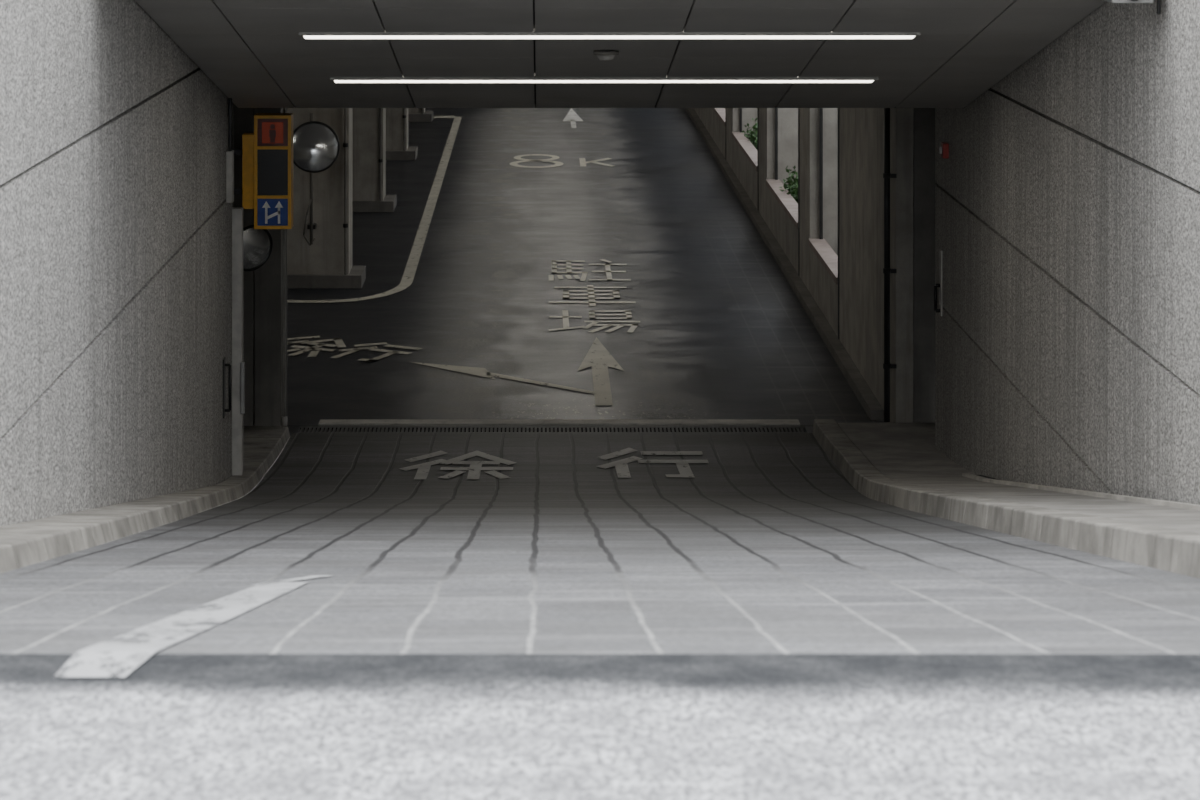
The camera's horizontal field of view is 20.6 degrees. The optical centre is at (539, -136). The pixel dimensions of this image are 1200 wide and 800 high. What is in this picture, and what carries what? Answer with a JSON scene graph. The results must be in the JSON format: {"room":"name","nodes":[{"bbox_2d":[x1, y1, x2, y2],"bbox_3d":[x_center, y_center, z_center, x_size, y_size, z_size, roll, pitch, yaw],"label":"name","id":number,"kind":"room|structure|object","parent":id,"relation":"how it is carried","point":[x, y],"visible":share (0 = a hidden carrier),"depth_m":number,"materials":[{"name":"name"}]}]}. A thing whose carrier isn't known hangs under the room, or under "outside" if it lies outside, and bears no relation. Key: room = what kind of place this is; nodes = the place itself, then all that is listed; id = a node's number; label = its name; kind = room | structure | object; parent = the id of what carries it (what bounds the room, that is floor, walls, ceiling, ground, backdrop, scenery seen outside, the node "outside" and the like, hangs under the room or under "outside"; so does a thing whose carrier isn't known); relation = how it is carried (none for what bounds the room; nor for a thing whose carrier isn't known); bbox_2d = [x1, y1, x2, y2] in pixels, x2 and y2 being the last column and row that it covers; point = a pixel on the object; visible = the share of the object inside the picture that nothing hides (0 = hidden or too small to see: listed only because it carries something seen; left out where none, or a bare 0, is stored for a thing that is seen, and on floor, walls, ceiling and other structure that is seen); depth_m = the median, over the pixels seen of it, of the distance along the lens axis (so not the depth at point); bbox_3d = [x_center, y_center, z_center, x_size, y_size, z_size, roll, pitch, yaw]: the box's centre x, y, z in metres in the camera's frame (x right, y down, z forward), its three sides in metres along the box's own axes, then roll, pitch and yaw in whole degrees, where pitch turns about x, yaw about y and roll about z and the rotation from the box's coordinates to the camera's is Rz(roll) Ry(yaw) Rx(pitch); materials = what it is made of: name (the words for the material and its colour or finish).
{"room":"parking garage entrance","nodes":[
{"label":"parking garage entrance","id":0,"kind":"room"},
{"bbox_2d":[0,0,231,525],"bbox_3d":[-2.090,1.761,13.650,0.280,4.963,14.500,0,0,0],"label":"wall","id":1,"kind":"structure","parent":0,"point":[116,216],"depth_m":14.91,"materials":[{"name":"concrete"}]},
{"bbox_2d":[223,357,230,417],"bbox_3d":[-1.926,3.220,20.330,0.049,0.360,0.100,0,0,0],"label":"door handle","id":2,"kind":"object","parent":1,"relation":"attached to","point":[225,364],"visible":1,"depth_m":20.32,"materials":[{"name":"black metal"}]},
{"bbox_2d":[226,98,233,202],"bbox_3d":[-1.930,1.776,20.550,0.040,0.649,0.100,0,0,0],"label":"box","id":3,"kind":"object","parent":1,"relation":"attached to","point":[230,153],"visible":1,"depth_m":20.50,"materials":[{"name":"metal"}]},
{"bbox_2d":[232,207,244,474],"bbox_3d":[-1.929,3.027,20.973,0.113,1.695,0.115,0,0,0],"label":"door frame","id":4,"kind":"structure","parent":1,"relation":"attached to","point":[238,366],"depth_m":20.93,"materials":[{"name":"metal"}]},
{"bbox_2d":[232,108,286,425],"bbox_3d":[-6.950,2.750,22.850,10.100,3.100,3.900,0,0,0],"label":"wall","id":5,"kind":"structure","parent":0,"point":[263,286],"depth_m":24.20,"materials":[{"name":"concrete"}]},
{"bbox_2d":[243,225,272,271],"bbox_3d":[-2.047,2.635,22.730,0.406,0.329,0.268,0,0,0],"label":"mirror","id":6,"kind":"object","parent":5,"relation":"attached to","point":[257,243],"visible":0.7,"depth_m":22.69,"materials":[{"name":"silver glass"}]},
{"bbox_2d":[232,113,292,228],"bbox_3d":[-1.945,2.025,21.849,0.610,0.750,0.201,0,0,0],"label":"traffic signal","id":7,"kind":"object","parent":5,"relation":"attached to","point":[267,152],"visible":0.91,"depth_m":21.76,"materials":[{"name":"yellow metal"}]},
{"bbox_2d":[287,108,870,420],"bbox_3d":[-4.700,4.300,52.475,14.600,0.200,55.050,0,0,0],"label":"road","id":8,"kind":"structure","parent":0,"point":[722,332],"depth_m":32.27,"materials":[{"name":"grey asphalt"}]},
{"bbox_2d":[287,108,365,288],"bbox_3d":[-2.195,2.700,33.125,0.850,3.000,0.810,0,0,0],"label":"concrete column","id":9,"kind":"structure","parent":8,"relation":"on","point":[327,263],"depth_m":32.80,"materials":[{"name":"concrete"}]},
{"bbox_2d":[293,113,339,245],"bbox_3d":[-2.220,3.102,32.581,0.507,1.305,0.439,0,0,0],"label":"mirror","id":10,"kind":"object","parent":9,"relation":"attached to","point":[316,146],"visible":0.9,"depth_m":32.40,"materials":[{"name":"silver glass"}]},
{"bbox_2d":[287,336,421,361],"bbox_3d":[-1.724,4.192,28.617,1.419,0.001,1.557,0,0,0],"label":"slow lettering","id":11,"kind":"object","parent":8,"relation":"on","point":[339,342],"visible":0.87,"depth_m":28.61,"materials":[{"name":"paint"}]},
{"bbox_2d":[287,116,461,302],"bbox_3d":[-3.890,4.192,43.400,5.220,0.001,23.600,0,0,0],"label":"painted line","id":12,"kind":"object","parent":8,"relation":"on","point":[412,263],"visible":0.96,"depth_m":37.96,"materials":[{"name":"paint"}]},
{"bbox_2d":[353,108,396,211],"bbox_3d":[-2.195,2.700,40.325,0.850,3.000,0.810,0,0,0],"label":"concrete column","id":13,"kind":"structure","parent":8,"relation":"on","point":[369,124],"depth_m":40.00,"materials":[{"name":"concrete"}]},
{"bbox_2d":[386,108,417,159],"bbox_3d":[-2.195,2.700,47.325,0.850,3.000,0.810,0,0,0],"label":"concrete column","id":14,"kind":"structure","parent":8,"relation":"on","point":[397,148],"depth_m":47.00,"materials":[{"name":"concrete"}]},
{"bbox_2d":[408,108,432,121],"bbox_3d":[-2.195,2.700,54.325,0.850,3.000,0.810,0,0,0],"label":"concrete column","id":15,"kind":"structure","parent":8,"relation":"on","point":[414,114],"depth_m":53.92,"materials":[{"name":"concrete"}]},
{"bbox_2d":[412,362,593,393],"bbox_3d":[-0.340,4.192,27.000,1.540,0.001,1.700,0,0,0],"label":"turn arrow","id":16,"kind":"object","parent":8,"relation":"on","point":[483,372],"visible":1,"depth_m":27.15,"materials":[{"name":"paint"}]},
{"bbox_2d":[510,154,614,167],"bbox_3d":[0.314,4.192,46.760,1.488,0.001,2.160,0,0,0],"label":"speed limit lettering","id":17,"kind":"object","parent":8,"relation":"on","point":[583,162],"visible":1,"depth_m":46.65,"materials":[{"name":"paint"}]},
{"bbox_2d":[563,108,582,127],"bbox_3d":[0.540,4.192,54.750,0.340,0.001,4.300,0,0,0],"label":"arrow","id":18,"kind":"object","parent":8,"relation":"on","point":[571,115],"visible":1,"depth_m":54.57,"materials":[{"name":"paint"}]},
{"bbox_2d":[287,419,887,435],"bbox_3d":[-4.475,4.344,24.575,15.050,0.312,0.750,0,0,0],"label":"threshold","id":19,"kind":"object","parent":8,"relation":"on","point":[293,426],"visible":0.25,"depth_m":24.82,"materials":[{"name":"concrete"}]},
{"bbox_2d":[298,425,807,432],"bbox_3d":[0.095,4.324,24.535,3.770,0.253,0.370,0,0,0],"label":"drain grate","id":20,"kind":"object","parent":19,"relation":"in","point":[304,428],"visible":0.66,"depth_m":24.62,"materials":[{"name":"black metal"}]},
{"bbox_2d":[549,259,639,331],"bbox_3d":[0.496,4.192,32.352,0.850,0.001,5.523,0,0,0],"label":"parking lettering","id":21,"kind":"object","parent":8,"relation":"on","point":[591,296],"visible":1,"depth_m":31.91,"materials":[{"name":"paint"}]},
{"bbox_2d":[578,337,623,404],"bbox_3d":[0.505,4.192,27.450,0.390,0.001,3.700,0,0,0],"label":"arrow","id":22,"kind":"object","parent":8,"relation":"on","point":[601,383],"visible":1,"depth_m":27.53,"materials":[{"name":"paint"}]},
{"bbox_2d":[0,433,1199,653],"bbox_3d":[0.110,2.861,15.375,3.879,2.662,17.950,0,0,0],"label":"ramp","id":23,"kind":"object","parent":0,"point":[768,548],"visible":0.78,"depth_m":10.28,"materials":[{"name":"grey concrete"}]},
{"bbox_2d":[0,426,289,573],"bbox_3d":[-1.905,2.891,15.350,0.549,2.834,17.696,0,0,-1],"label":"kerb","id":24,"kind":"object","parent":23,"relation":"on","point":[22,544],"visible":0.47,"depth_m":13.71,"materials":[{"name":"concrete"}]},
{"bbox_2d":[281,108,286,426],"bbox_3d":[-1.872,2.670,24.170,0.042,2.900,0.042,0,0,0],"label":"pole","id":25,"kind":"object","parent":24,"relation":"on","point":[284,417],"visible":0.67,"depth_m":24.16,"materials":[{"name":"grey metal"}]},
{"bbox_2d":[55,575,331,676],"bbox_3d":[-0.763,1.796,7.900,0.173,0.541,3.411,0,0,3],"label":"painted line","id":26,"kind":"object","parent":23,"relation":"on","point":[92,656],"visible":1,"depth_m":6.95,"materials":[{"name":"paint"}]},
{"bbox_2d":[399,448,708,478],"bbox_3d":[0.102,4.080,22.526,2.114,0.153,2.044,0,0,0],"label":"slow lettering","id":27,"kind":"object","parent":23,"relation":"on","point":[622,469],"visible":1,"depth_m":22.61,"materials":[{"name":"paint"}]},
{"bbox_2d":[812,419,1199,578],"bbox_3d":[2.000,2.877,15.420,0.271,2.867,17.829,0,0,0],"label":"kerb","id":28,"kind":"object","parent":23,"relation":"on","point":[1166,549],"visible":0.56,"depth_m":12.87,"materials":[{"name":"concrete"}]},
{"bbox_2d":[135,0,1104,107],"bbox_3d":[0.375,0.779,17.852,5.250,1.564,7.097,0,0,0],"label":"ceiling","id":29,"kind":"structure","parent":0,"point":[254,51],"depth_m":17.93,"materials":[{"name":"metal"}]},
{"bbox_2d":[330,77,877,82],"bbox_3d":[0.375,1.269,19.430,3.210,0.050,0.210,0,0,0],"label":"ceiling light","id":30,"kind":"object","parent":29,"relation":"attached to","point":[333,79],"depth_m":19.32,"materials":[{"name":"white plastic"}]},
{"bbox_2d":[299,32,919,39],"bbox_3d":[0.360,0.892,17.200,3.220,0.049,0.210,0,0,0],"label":"ceiling light","id":31,"kind":"object","parent":29,"relation":"attached to","point":[303,35],"depth_m":17.11,"materials":[{"name":"white plastic"}]},
{"bbox_2d":[685,108,937,422],"bbox_3d":[2.850,2.750,51.400,0.700,3.100,57.200,0,0,0],"label":"wall","id":32,"kind":"structure","parent":0,"point":[828,245],"depth_m":27.37,"materials":[{"name":"concrete"}]},
{"bbox_2d":[742,118,756,148],"bbox_3d":[2.832,3.518,43.234,0.435,0.498,2.250,0,0,0],"label":"shrub","id":33,"kind":"object","parent":32,"relation":"on","point":[752,135],"visible":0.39,"depth_m":43.07,"materials":[{"name":"green plant"}]},
{"bbox_2d":[779,166,797,202],"bbox_3d":[2.825,3.531,36.368,0.441,0.478,2.336,0,0,0],"label":"shrub","id":34,"kind":"object","parent":32,"relation":"on","point":[792,188],"visible":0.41,"depth_m":36.23,"materials":[{"name":"green plant"}]},
{"bbox_2d":[883,108,896,421],"bbox_3d":[2.571,2.655,24.256,0.099,2.870,0.069,0,0,0],"label":"pipe","id":35,"kind":"object","parent":32,"relation":"attached to","point":[887,175],"visible":0.77,"depth_m":24.23,"materials":[{"name":"metal"}]},
{"bbox_2d":[837,423,1199,532],"bbox_3d":[2.444,2.867,15.346,0.816,2.840,17.692,0,0,1],"label":"sidewalk","id":36,"kind":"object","parent":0,"point":[902,452],"visible":0.28,"depth_m":19.47,"materials":[{"name":"concrete"}]},
{"bbox_2d":[935,0,1199,504],"bbox_3d":[2.870,1.851,14.600,0.280,5.143,16.400,0,0,0],"label":"wall","id":37,"kind":"structure","parent":0,"point":[1067,192],"depth_m":16.70,"materials":[{"name":"concrete"}]},
{"bbox_2d":[934,249,942,315],"bbox_3d":[2.704,2.840,22.440,0.052,0.440,0.120,0,0,0],"label":"door handle","id":38,"kind":"object","parent":37,"relation":"attached to","point":[940,285],"visible":1,"depth_m":22.41,"materials":[{"name":"silver metal"}]},
{"bbox_2d":[939,142,948,158],"bbox_3d":[2.703,1.910,22.090,0.055,0.100,0.120,0,0,0],"label":"alarm box","id":39,"kind":"object","parent":37,"relation":"attached to","point":[944,149],"visible":1,"depth_m":22.03,"materials":[{"name":"red plastic"}]},
{"bbox_2d":[962,473,1199,510],"bbox_3d":[2.670,2.646,13.700,0.119,2.265,13.400,0,0,0],"label":"trim","id":40,"kind":"structure","parent":37,"relation":"attached to","point":[982,478],"depth_m":15.67,"materials":[{"name":"concrete"}]},
{"bbox_3d":[-3.400,1.000,50.700,17.200,0.400,58.600,0,0,0],"label":"ceiling","id":41,"kind":"structure","parent":0,"visible":0},
{"bbox_2d":[593,51,618,60],"bbox_3d":[0.360,1.037,17.950,0.140,0.050,0.140,0,0,0],"label":"smoke detector","id":42,"kind":"object","parent":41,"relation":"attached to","point":[602,55],"visible":1,"depth_m":17.90,"materials":[{"name":"plastic"}]},
{"bbox_2d":[1101,0,1160,13],"bbox_3d":[2.595,0.536,14.430,0.229,0.228,0.340,0,0,0],"label":"security camera","id":43,"kind":"object","parent":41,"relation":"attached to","point":[1109,1],"visible":1,"depth_m":14.30,"materials":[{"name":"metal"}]},
{"label":"outside","id":44,"kind":"structure","parent":0,"visible":0},
{"bbox_2d":[0,654,1199,799],"bbox_3d":[0.000,1.680,-3.800,32.000,0.300,20.400,0,0,0],"label":"asphalt street","id":45,"kind":"structure","parent":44,"point":[177,726],"depth_m":5.88,"materials":[{"name":"grey asphalt"}]}
]}

